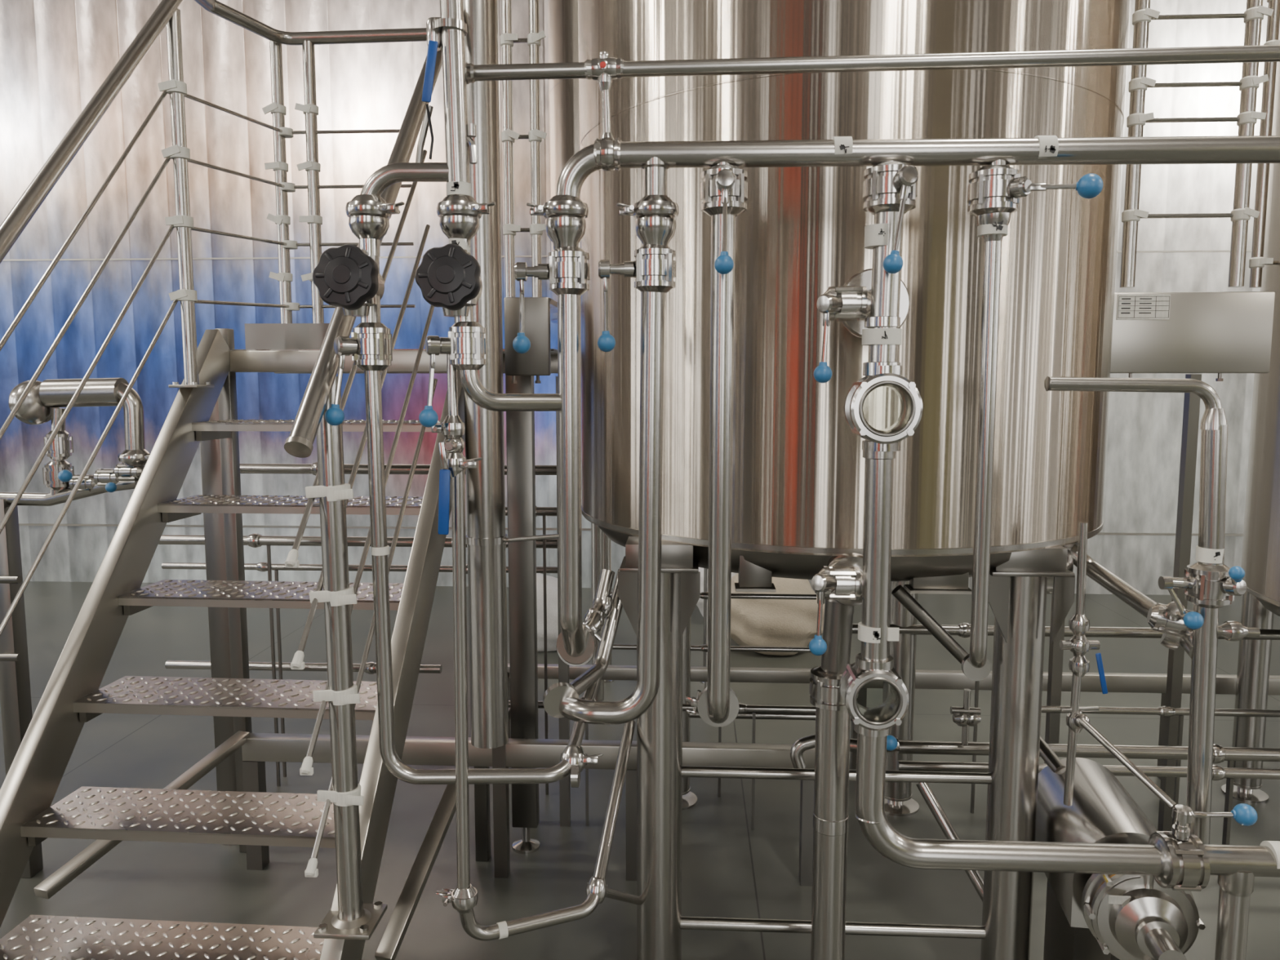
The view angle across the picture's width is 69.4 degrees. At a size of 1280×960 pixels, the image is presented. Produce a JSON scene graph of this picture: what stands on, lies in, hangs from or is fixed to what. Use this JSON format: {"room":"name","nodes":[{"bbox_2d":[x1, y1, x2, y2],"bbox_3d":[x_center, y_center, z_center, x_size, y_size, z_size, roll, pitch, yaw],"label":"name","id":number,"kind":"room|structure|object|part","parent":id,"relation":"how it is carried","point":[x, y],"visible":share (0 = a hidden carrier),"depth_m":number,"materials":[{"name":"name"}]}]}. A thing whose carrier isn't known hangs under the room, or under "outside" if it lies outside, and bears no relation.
{"room":"processing plant","nodes":[
{"label":"processing plant","id":0,"kind":"room"},
{"bbox_2d":[499,0,546,297],"bbox_3d":[-0.426,-1.290,3.412,0.173,1.259,0.051,0,6,3],"label":"railing","id":1,"kind":"object","parent":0,"point":[507,38],"depth_m":3.40,"materials":[{"name":"silver metal"}]},
{"bbox_2d":[0,0,1268,595],"bbox_3d":[0.443,-2.795,7.936,34.000,7.600,0.006,0,6,3],"label":"wall","id":2,"kind":"structure","parent":0,"point":[55,55],"depth_m":8.16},
{"bbox_2d":[2,249,1251,261],"bbox_3d":[0.442,-1.948,8.008,34.000,0.014,0.015,0,6,3],"label":"trim","id":3,"kind":"structure","parent":2,"relation":"attached to","point":[1228,251],"depth_m":8.22,"materials":[{"name":"silver metal"}]},
{"bbox_2d":[18,523,1243,536],"bbox_3d":[0.442,0.449,8.260,34.000,0.018,0.020,0,6,3],"label":"trim","id":4,"kind":"structure","parent":2,"relation":"attached to","point":[20,524],"depth_m":8.44,"materials":[{"name":"silver metal"}]},
{"bbox_2d":[0,581,1279,959],"bbox_3d":[0.032,1.827,0.794,34.000,0.100,15.200,0,6,3],"label":"floor","id":5,"kind":"structure","parent":0,"point":[730,868],"depth_m":3.90,"materials":[{"name":"concrete"}]},
{"bbox_2d":[0,377,150,878],"bbox_3d":[-2.084,0.565,3.378,0.729,1.866,0.169,0,6,3],"label":"pipe","id":6,"kind":"object","parent":5,"relation":"on","point":[42,403],"visible":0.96,"depth_m":3.32,"materials":[{"name":"grey metal"}]},
{"bbox_3d":[-2.294,0.780,3.415,0.121,1.435,0.099,0,6,3],"label":"support post","id":7,"kind":"part","parent":6,"relation":"part of","materials":[{"name":"silver metal"}]},
{"bbox_2d":[0,0,490,959],"bbox_3d":[-1.168,-0.019,2.723,1.222,3.294,2.315,0,6,3],"label":"staircase","id":8,"kind":"structure","parent":5,"relation":"on","point":[352,818],"depth_m":2.64,"materials":[{"name":"silver metal"}]},
{"bbox_3d":[-1.580,-0.481,2.979,0.658,2.441,2.151,3,7,27],"label":"handrail","id":9,"kind":"part","parent":8,"relation":"part of","materials":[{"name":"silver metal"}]},
{"bbox_3d":[-0.653,-0.235,2.480,0.132,2.468,1.241,0,6,3],"label":"handrail","id":10,"kind":"part","parent":8,"relation":"part of","materials":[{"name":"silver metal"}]},
{"bbox_2d":[164,660,442,674],"bbox_3d":[-1.608,1.126,4.435,1.333,0.532,0.059,0,6,3],"label":"pipe","id":11,"kind":"object","parent":5,"relation":"on","point":[371,667],"visible":0.43,"depth_m":4.40,"materials":[{"name":"grey metal"}]},
{"bbox_2d":[158,533,557,786],"bbox_3d":[-1.264,0.828,4.184,1.855,1.178,0.065,0,6,3],"label":"pipe","id":12,"kind":"object","parent":5,"relation":"on","point":[254,540],"visible":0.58,"depth_m":4.13,"materials":[{"name":"grey metal"}]},
{"bbox_2d":[161,561,557,777],"bbox_3d":[-1.262,0.892,4.291,1.905,1.028,0.044,0,6,3],"label":"pipe","id":13,"kind":"object","parent":5,"relation":"on","point":[261,566],"visible":0.44,"depth_m":4.25,"materials":[{"name":"grey metal"}]},
{"bbox_2d":[200,323,557,853],"bbox_3d":[-1.001,0.411,3.788,1.394,2.090,0.520,0,6,3],"label":"access platform","id":14,"kind":"object","parent":5,"relation":"on","point":[276,348],"visible":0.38,"depth_m":3.59,"materials":[{"name":"silver metal"}]},
{"bbox_2d":[240,462,556,475],"bbox_3d":[-1.043,0.669,4.135,1.493,1.504,0.065,0,6,3],"label":"pipe","id":15,"kind":"object","parent":5,"relation":"on","point":[307,468],"visible":0.14,"depth_m":4.06,"materials":[{"name":"grey metal"}]},
{"bbox_2d":[463,0,559,878],"bbox_3d":[-0.431,-1.034,3.137,0.333,5.100,0.301,0,6,3],"label":"pipe","id":16,"kind":"object","parent":5,"relation":"on","point":[486,539],"visible":0.91,"depth_m":3.12,"materials":[{"name":"grey metal"}]},
{"bbox_2d":[505,505,556,795],"bbox_3d":[-0.479,0.764,4.114,0.360,1.320,0.059,0,6,3],"label":"pipe","id":17,"kind":"object","parent":5,"relation":"on","point":[540,511],"visible":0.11,"depth_m":4.08,"materials":[{"name":"grey metal"}]},
{"bbox_2d":[503,297,570,826],"bbox_3d":[-0.391,0.397,3.628,0.175,2.152,0.480,0,6,3],"label":"pipe","id":18,"kind":"object","parent":5,"relation":"on","point":[536,361],"visible":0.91,"depth_m":3.30,"materials":[{"name":"silver metal"}]},
{"bbox_3d":[-0.391,0.397,3.628,0.175,2.152,0.480,0,6,3],"label":"fascia panel","id":19,"kind":"part","parent":18,"relation":"part of","materials":[{"name":"silver metal"}]},
{"bbox_2d":[536,573,558,652],"bbox_3d":[-0.629,0.917,6.473,0.413,0.521,0.400,0,6,3],"label":"bundle","id":20,"kind":"object","parent":5,"relation":"on","point":[551,581],"visible":0.27,"depth_m":6.30,"materials":[{"name":"white plastic"}]},
{"bbox_2d":[547,0,708,701],"bbox_3d":[0.094,-1.355,5.240,1.205,5.300,1.205,-1,6,-7],"label":"tank","id":21,"kind":"object","parent":5,"relation":"on","point":[562,15],"visible":0.07,"depth_m":4.89,"materials":[{"name":"silver metal"}]},
{"bbox_2d":[508,700,815,830],"bbox_3d":[0.064,1.184,3.847,1.383,0.541,0.044,0,6,3],"label":"pipe","id":22,"kind":"object","parent":5,"relation":"on","point":[744,708],"visible":0.3,"depth_m":3.80,"materials":[{"name":"grey metal"}]},
{"bbox_2d":[612,644,810,740],"bbox_3d":[0.306,1.079,4.225,0.978,0.671,0.036,0,6,3],"label":"pipe","id":23,"kind":"object","parent":5,"relation":"on","point":[615,646],"visible":0.51,"depth_m":4.17,"materials":[{"name":"grey metal"}]},
{"bbox_2d":[609,591,816,796],"bbox_3d":[0.297,0.957,4.112,0.949,0.937,0.036,0,6,3],"label":"pipe","id":24,"kind":"object","parent":5,"relation":"on","point":[704,595],"visible":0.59,"depth_m":4.04,"materials":[{"name":"grey metal"}]},
{"bbox_2d":[696,567,737,617],"bbox_3d":[0.789,0.763,7.196,0.842,0.674,0.645,0,6,3],"label":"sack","id":25,"kind":"object","parent":5,"relation":"on","point":[700,604],"visible":0.02,"depth_m":6.99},
{"bbox_2d":[241,663,1279,886],"bbox_3d":[1.226,1.191,3.882,5.404,0.520,1.055,0,6,3],"label":"pipes","id":26,"kind":"object","parent":5,"relation":"on","point":[258,748],"visible":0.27,"depth_m":3.46,"materials":[{"name":"grey metal"}]},
{"bbox_2d":[730,573,824,655],"bbox_3d":[0.920,0.883,6.479,0.763,0.589,0.657,0,6,3],"label":"sack","id":27,"kind":"object","parent":5,"relation":"on","point":[753,622],"visible":0.59,"depth_m":6.22,"materials":[{"name":"beige fabric"}]},
{"bbox_2d":[809,599,853,959],"bbox_3d":[0.499,0.917,2.436,0.164,1.366,0.221,0,6,3],"label":"pipe","id":28,"kind":"object","parent":5,"relation":"on","point":[833,718],"visible":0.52,"depth_m":2.36,"materials":[{"name":"grey metal"}]},
{"bbox_2d":[578,0,1129,959],"bbox_3d":[0.665,-1.084,3.143,1.774,5.200,1.774,0,6,3],"label":"tank","id":29,"kind":"object","parent":5,"relation":"on","point":[798,464],"visible":0.77,"depth_m":2.45,"materials":[{"name":"silver metal"}]},
{"bbox_2d":[435,470,642,941],"bbox_3d":[-0.172,0.619,2.365,0.224,1.362,0.769,4,7,36],"label":"pipe","id":30,"kind":"object","parent":29,"relation":"attached to","point":[464,897],"visible":0.99,"depth_m":2.14,"materials":[{"name":"grey metal"}]},
{"bbox_2d":[431,354,483,534],"bbox_3d":[-0.413,-0.092,2.039,0.128,0.420,0.075,0,6,3],"label":"valve","id":31,"kind":"object","parent":30,"relation":"attached to","point":[454,462],"visible":0.97,"depth_m":2.03,"materials":[{"name":"grey metal"}]},
{"bbox_2d":[418,321,487,427],"bbox_3d":[-0.409,-0.231,2.021,0.152,0.228,0.086,-2,6,-16],"label":"valve","id":32,"kind":"object","parent":31,"relation":"attached to","point":[465,344],"visible":1,"depth_m":1.99,"materials":[{"name":"silver metal"}]},
{"bbox_2d":[414,243,482,316],"bbox_3d":[-0.400,-0.424,1.971,0.134,0.145,0.131,0,6,3],"label":"valve","id":33,"kind":"object","parent":32,"relation":"on","point":[447,277],"visible":1,"depth_m":1.92,"materials":[{"name":"black plastic"}]},
{"bbox_2d":[360,162,571,784],"bbox_3d":[-0.373,0.010,2.075,0.472,1.396,0.072,-1,6,-6],"label":"pipe","id":34,"kind":"object","parent":30,"relation":"attached to","point":[384,177],"visible":0.85,"depth_m":2.08,"materials":[{"name":"grey metal"}]},
{"bbox_2d":[324,322,392,426],"bbox_3d":[-0.618,-0.233,2.029,0.151,0.223,0.088,-3,7,-24],"label":"valve","id":35,"kind":"object","parent":34,"relation":"attached to","point":[370,345],"visible":1,"depth_m":2.00,"materials":[{"name":"silver metal"}]},
{"bbox_2d":[345,194,404,322],"bbox_3d":[-0.571,-0.453,2.018,0.132,0.322,0.097,0,6,3],"label":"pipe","id":36,"kind":"object","parent":34,"relation":"attached to","point":[368,215],"visible":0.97,"depth_m":1.98,"materials":[{"name":"silver metal"}]},
{"bbox_2d":[312,244,384,316],"bbox_3d":[-0.618,-0.427,1.983,0.134,0.145,0.131,0,6,3],"label":"valve","id":37,"kind":"object","parent":36,"relation":"attached to","point":[345,277],"visible":1,"depth_m":1.93,"materials":[{"name":"black plastic"}]},
{"bbox_2d":[371,545,389,555],"bbox_3d":[-0.585,0.158,2.083,0.038,0.018,0.038,0,6,3],"label":"tape","id":38,"kind":"object","parent":34,"relation":"attached to","point":[382,551],"visible":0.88,"depth_m":2.07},
{"bbox_2d":[432,0,561,411],"bbox_3d":[-0.303,-0.648,2.010,0.275,0.998,0.072,-1,6,-13],"label":"riser pipe","id":39,"kind":"object","parent":34,"relation":"attached to","point":[459,142],"visible":0.91,"depth_m":1.96,"materials":[{"name":"grey metal"}]},
{"bbox_2d":[415,17,441,162],"bbox_3d":[-0.446,-0.820,1.964,0.078,0.316,0.049,0,6,3],"label":"valve","id":40,"kind":"object","parent":39,"relation":"attached to","point":[433,37],"visible":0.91,"depth_m":1.94,"materials":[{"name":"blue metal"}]},
{"bbox_2d":[446,181,471,195],"bbox_3d":[-0.390,-0.624,1.989,0.052,0.026,0.054,0,6,3],"label":"tape","id":41,"kind":"object","parent":39,"relation":"attached to","point":[453,187],"visible":0.87,"depth_m":1.97,"materials":[{"name":"white paper"}]},
{"bbox_2d":[436,194,496,323],"bbox_3d":[-0.372,-0.450,2.007,0.132,0.321,0.097,0,6,3],"label":"pipe","id":42,"kind":"object","parent":39,"relation":"attached to","point":[460,215],"visible":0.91,"depth_m":1.96,"materials":[{"name":"silver metal"}]},
{"bbox_2d":[448,237,470,253],"bbox_3d":[-0.391,-0.509,2.001,0.045,0.034,0.047,0,6,3],"label":"tape","id":43,"kind":"object","parent":42,"relation":"attached to","point":[460,242],"visible":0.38,"depth_m":1.98,"materials":[{"name":"white paper"}]},
{"bbox_2d":[496,920,508,939],"bbox_3d":[-0.331,1.080,2.219,0.020,0.037,0.037,-3,7,-23],"label":"tape","id":44,"kind":"object","parent":30,"relation":"attached to","point":[503,926],"visible":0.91,"depth_m":2.21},
{"bbox_2d":[560,568,622,787],"bbox_3d":[-0.127,0.482,2.425,0.138,0.409,0.638,1,6,6],"label":"pipe","id":45,"kind":"object","parent":29,"relation":"attached to","point":[604,606],"visible":0.77,"depth_m":2.54,"materials":[{"name":"grey metal"}]},
{"bbox_2d":[526,194,601,666],"bbox_3d":[-0.153,-0.079,2.242,0.134,1.133,0.356,1,6,12],"label":"pipe","id":46,"kind":"object","parent":45,"relation":"attached to","point":[566,215],"visible":0.99,"depth_m":2.10,"materials":[{"name":"silver metal"}]},
{"bbox_2d":[512,246,590,353],"bbox_3d":[-0.199,-0.403,2.083,0.176,0.234,0.095,0,6,3],"label":"valve","id":47,"kind":"object","parent":46,"relation":"attached to","point":[567,271],"visible":0.97,"depth_m":2.05,"materials":[{"name":"silver metal"}]},
{"bbox_2d":[555,135,1279,198],"bbox_3d":[0.696,-0.669,2.006,1.773,0.164,0.071,0,6,3],"label":"pipe","id":48,"kind":"object","parent":46,"relation":"attached to","point":[606,153],"visible":0.81,"depth_m":1.99,"materials":[{"name":"grey metal"}]},
{"bbox_2d":[684,213,739,727],"bbox_3d":[0.180,0.036,2.301,0.132,1.337,0.436,0,6,3],"label":"pipe","id":49,"kind":"object","parent":48,"relation":"attached to","point":[717,704],"visible":0.97,"depth_m":2.09,"materials":[{"name":"grey metal"}]},
{"bbox_2d":[700,164,747,274],"bbox_3d":[0.183,-0.563,2.011,0.104,0.242,0.173,0,6,3],"label":"valve","id":50,"kind":"object","parent":49,"relation":"attached to","point":[724,188],"visible":0.96,"depth_m":1.99,"materials":[{"name":"silver metal"}]},
{"bbox_2d":[832,136,853,154],"bbox_3d":[0.440,-0.717,2.015,0.038,0.059,0.061,0,6,3],"label":"tape","id":51,"kind":"object","parent":48,"relation":"attached to","point":[843,144],"visible":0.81,"depth_m":1.99,"materials":[{"name":"white paper"}]},
{"bbox_2d":[465,44,1279,139],"bbox_3d":[0.572,-0.817,1.996,1.990,0.229,0.051,0,6,3],"label":"pipe","id":52,"kind":"object","parent":48,"relation":"attached to","point":[603,69],"visible":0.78,"depth_m":1.98,"materials":[{"name":"grey metal"}]},
{"bbox_2d":[961,212,1010,680],"bbox_3d":[0.822,-0.035,2.230,0.072,1.127,0.408,2,6,18],"label":"pipe","id":53,"kind":"object","parent":48,"relation":"attached to","point":[975,665],"visible":0.97,"depth_m":2.05,"materials":[{"name":"grey metal"}]},
{"bbox_2d":[977,220,1008,237],"bbox_3d":[0.769,-0.550,2.014,0.062,0.034,0.064,0,6,3],"label":"tape","id":54,"kind":"object","parent":53,"relation":"attached to","point":[993,228],"visible":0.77,"depth_m":1.99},
{"bbox_2d":[966,164,1102,217],"bbox_3d":[0.840,-0.621,1.974,0.266,0.104,0.112,3,7,23],"label":"valve","id":55,"kind":"object","parent":53,"relation":"attached to","point":[993,188],"visible":0.98,"depth_m":1.96,"materials":[{"name":"silver metal"}]},
{"bbox_2d":[1034,135,1058,158],"bbox_3d":[0.871,-0.711,1.992,0.038,0.059,0.061,0,6,3],"label":"tape","id":56,"kind":"object","parent":48,"relation":"attached to","point":[1049,144],"visible":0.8,"depth_m":1.97,"materials":[{"name":"white paper"}]},
{"bbox_2d":[542,194,679,724],"bbox_3d":[-0.075,-0.025,2.144,0.332,1.216,0.128,2,6,22],"label":"pipe","id":57,"kind":"object","parent":45,"relation":"attached to","point":[655,215],"visible":0.94,"depth_m":2.10,"materials":[{"name":"silver metal"}]},
{"bbox_2d":[597,244,675,351],"bbox_3d":[-0.007,-0.405,2.072,0.176,0.235,0.095,0,6,3],"label":"valve","id":58,"kind":"object","parent":57,"relation":"attached to","point":[654,269],"visible":0.99,"depth_m":2.03,"materials":[{"name":"silver metal"}]},
{"bbox_2d":[826,552,862,606],"bbox_3d":[0.526,0.247,2.312,0.140,0.131,0.411,1,6,13],"label":"fitting","id":59,"kind":"object","parent":29,"relation":"attached to","point":[851,559],"visible":0.28,"depth_m":2.28,"materials":[{"name":"grey metal"}]},
{"bbox_2d":[808,565,862,655],"bbox_3d":[0.454,0.300,2.141,0.131,0.196,0.120,0,6,3],"label":"valve","id":60,"kind":"object","parent":59,"relation":"attached to","point":[846,581],"visible":0.98,"depth_m":2.12,"materials":[{"name":"silver metal"}]},
{"bbox_2d":[836,268,910,338],"bbox_3d":[0.543,-0.419,2.190,0.164,0.170,0.346,3,7,26],"label":"fitting","id":61,"kind":"object","parent":29,"relation":"attached to","point":[862,278],"visible":0.31,"depth_m":2.21,"materials":[{"name":"grey metal"}]},
{"bbox_2d":[813,285,871,382],"bbox_3d":[0.452,-0.327,2.075,0.131,0.218,0.120,0,6,3],"label":"valve","id":62,"kind":"object","parent":61,"relation":"attached to","point":[854,302],"visible":0.97,"depth_m":2.05,"materials":[{"name":"silver metal"}]},
{"bbox_2d":[790,688,981,768],"bbox_3d":[0.954,0.855,3.039,0.732,0.321,0.585,-2,6,-19],"label":"pipe","id":63,"kind":"object","parent":29,"relation":"attached to","point":[966,716],"visible":0.73,"depth_m":3.19,"materials":[{"name":"grey metal"}]},
{"bbox_2d":[891,584,1066,902],"bbox_3d":[0.995,0.796,2.798,0.553,1.034,0.335,0,6,3],"label":"pipe","id":64,"kind":"object","parent":29,"relation":"attached to","point":[900,593],"visible":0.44,"depth_m":2.75,"materials":[{"name":"grey metal"}]},
{"bbox_2d":[1069,543,1260,658],"bbox_3d":[1.364,0.306,2.497,0.243,0.216,0.608,0,6,0],"label":"pipe","id":65,"kind":"object","parent":29,"relation":"attached to","point":[1130,595],"visible":0.63,"depth_m":2.33,"materials":[{"name":"grey metal"}]},
{"bbox_2d":[1044,376,1227,844],"bbox_3d":[1.183,0.334,2.236,0.442,1.163,0.054,0,6,3],"label":"pipe","id":66,"kind":"object","parent":65,"relation":"attached to","point":[1214,426],"visible":0.93,"depth_m":2.19,"materials":[{"name":"grey metal"}]},
{"bbox_2d":[1195,545,1224,563],"bbox_3d":[1.362,0.178,2.210,0.057,0.034,0.059,0,6,3],"label":"tape","id":67,"kind":"object","parent":66,"relation":"attached to","point":[1202,555],"visible":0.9,"depth_m":2.19,"materials":[{"name":"white plastic"}]},
{"bbox_2d":[1182,561,1246,608],"bbox_3d":[1.363,0.248,2.184,0.099,0.117,0.166,0,6,3],"label":"valve","id":68,"kind":"object","parent":66,"relation":"attached to","point":[1215,586],"visible":0.95,"depth_m":2.18,"materials":[{"name":"silver metal"}]},
{"bbox_2d":[1146,601,1204,638],"bbox_3d":[1.327,0.349,2.257,0.112,0.099,0.196,0,6,3],"label":"valve","id":69,"kind":"object","parent":65,"relation":"attached to","point":[1167,619],"visible":0.9,"depth_m":2.28,"materials":[{"name":"silver metal"}]},
{"bbox_2d":[860,438,896,671],"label":"pipe","id":70,"kind":"object","parent":5,"relation":"on","point":[879,465],"depth_m":2.06,"materials":[{"name":"silver metal"}]},
{"bbox_2d":[839,653,909,737],"bbox_3d":[0.535,0.490,2.117,0.140,0.176,0.108,0,6,3],"label":"glass","id":71,"kind":"object","parent":70,"relation":"attached to","point":[876,699],"depth_m":2.08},
{"bbox_2d":[857,622,899,643],"bbox_3d":[0.534,0.346,2.095,0.065,0.034,0.082,-4,7,-35],"label":"tape","id":72,"kind":"object","parent":70,"relation":"attached to","point":[867,634],"visible":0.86,"depth_m":2.08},
{"bbox_2d":[844,364,922,451],"bbox_3d":[0.537,-0.159,2.049,0.154,0.190,0.108,0,6,3],"label":"glass","id":73,"kind":"object","parent":70,"relation":"attached to","point":[885,408],"depth_m":2.01,"materials":[{"name":"grey metal"}]},
{"bbox_2d":[862,211,903,377],"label":"pipe","id":74,"kind":"object","parent":5,"relation":"on","point":[885,286],"depth_m":2.00,"materials":[{"name":"silver metal"}]},
{"bbox_2d":[864,223,888,248],"bbox_3d":[0.522,-0.529,2.010,0.065,0.045,0.067,0,6,3],"label":"tape","id":75,"kind":"object","parent":74,"relation":"attached to","point":[876,234],"visible":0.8,"depth_m":1.98,"materials":[{"name":"white paper"}]},
{"bbox_2d":[862,328,902,345],"bbox_3d":[0.531,-0.314,2.032,0.084,0.034,0.086,0,6,3],"label":"tape","id":76,"kind":"object","parent":74,"relation":"attached to","point":[873,335],"visible":0.91,"depth_m":2.00,"materials":[{"name":"white paper"}]},
{"bbox_2d":[862,160,918,273],"bbox_3d":[0.546,-0.557,1.979,0.115,0.243,0.172,-1,6,-12],"label":"valve","id":77,"kind":"object","parent":74,"relation":"attached to","point":[891,185],"visible":0.98,"depth_m":1.95,"materials":[{"name":"silver metal"}]},
{"bbox_2d":[854,733,1161,875],"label":"pipe","id":78,"kind":"object","parent":5,"relation":"on","point":[900,849],"depth_m":2.11,"materials":[{"name":"silver metal"}]},
{"bbox_2d":[852,622,1279,813],"bbox_3d":[1.863,1.025,3.933,1.944,0.840,0.065,0,6,3],"label":"pipe","id":79,"kind":"object","parent":5,"relation":"on","point":[962,629],"visible":0.41,"depth_m":3.88,"materials":[{"name":"grey metal"}]},
{"bbox_2d":[897,740,1279,844],"bbox_3d":[1.711,1.228,3.409,1.512,0.544,0.071,0,6,3],"label":"pipe","id":80,"kind":"object","parent":5,"relation":"on","point":[1220,753],"visible":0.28,"depth_m":3.37,"materials":[{"name":"grey metal"}]},
{"bbox_2d":[897,760,1279,844],"bbox_3d":[1.638,1.253,3.265,1.448,0.526,0.053,0,6,3],"label":"pipe","id":81,"kind":"object","parent":5,"relation":"on","point":[1219,773],"visible":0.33,"depth_m":3.22,"materials":[{"name":"grey metal"}]},
{"bbox_2d":[1035,757,1205,959],"bbox_3d":[1.255,1.236,2.454,0.270,0.728,0.755,1,6,10],"label":"pump","id":82,"kind":"object","parent":5,"relation":"on","point":[1089,916],"visible":0.9,"depth_m":2.36,"materials":[{"name":"silver metal"}]},
{"bbox_2d":[1059,521,1177,809],"bbox_3d":[1.233,0.504,2.353,0.096,0.769,0.325,-4,7,-32],"label":"pipe","id":83,"kind":"object","parent":82,"relation":"on","point":[1078,644],"visible":1,"depth_m":2.43,"materials":[{"name":"grey metal"}]},
{"bbox_2d":[1044,291,1275,831],"bbox_3d":[1.894,0.407,3.501,0.557,2.159,0.486,0,6,3],"label":"platform","id":84,"kind":"object","parent":5,"relation":"on","point":[1220,332],"visible":0.75,"depth_m":3.18,"materials":[{"name":"silver metal"}]},
{"bbox_3d":[1.894,0.407,3.501,0.557,2.159,0.486,0,6,3],"label":"fascia panel","id":85,"kind":"part","parent":84,"relation":"part of","materials":[{"name":"silver metal"}]},
{"bbox_2d":[1041,705,1279,830],"bbox_3d":[2.052,1.179,3.637,1.175,0.595,0.042,0,6,3],"label":"pipe","id":86,"kind":"object","parent":5,"relation":"on","point":[1164,711],"visible":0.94,"depth_m":3.60,"materials":[{"name":"grey metal"}]},
{"bbox_2d":[1203,844,1279,959],"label":"pipe","id":87,"kind":"object","parent":5,"relation":"on","point":[1237,869],"depth_m":2.09,"materials":[{"name":"silver metal"}]},
{"bbox_2d":[1147,803,1257,891],"bbox_3d":[1.283,0.830,2.112,0.205,0.208,0.122,0,6,3],"label":"valve","id":88,"kind":"object","parent":87,"relation":"attached to","point":[1185,864],"visible":0.93,"depth_m":2.08,"materials":[{"name":"silver metal"}]},
{"bbox_2d":[1259,840,1279,868],"bbox_3d":[1.447,0.859,2.106,0.030,0.069,0.069,0,6,3],"label":"tape","id":89,"kind":"object","parent":87,"relation":"attached to","point":[1274,846],"visible":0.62,"depth_m":2.09,"materials":[{"name":"white plastic"}]},
{"bbox_2d":[1221,22,1279,803],"bbox_3d":[3.255,-1.109,3.382,1.605,5.200,1.605,-2,6,-20],"label":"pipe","id":90,"kind":"object","parent":5,"relation":"on","point":[1260,553],"visible":0.69,"depth_m":3.73,"materials":[{"name":"silver metal"}]},
{"bbox_2d":[1248,0,1279,288],"bbox_3d":[2.557,-1.374,3.542,0.352,1.249,0.053,0,6,3],"label":"railing","id":91,"kind":"object","parent":90,"relation":"attached to","point":[1257,262],"visible":0.77,"depth_m":3.56,"materials":[{"name":"grey metal"}]},
{"bbox_2d":[1120,0,1273,288],"bbox_3d":[1.939,-1.256,3.236,0.454,1.142,0.061,0,6,3],"label":"railing","id":92,"kind":"object","parent":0,"point":[1253,16],"depth_m":3.23,"materials":[{"name":"silver metal"}]}
]}

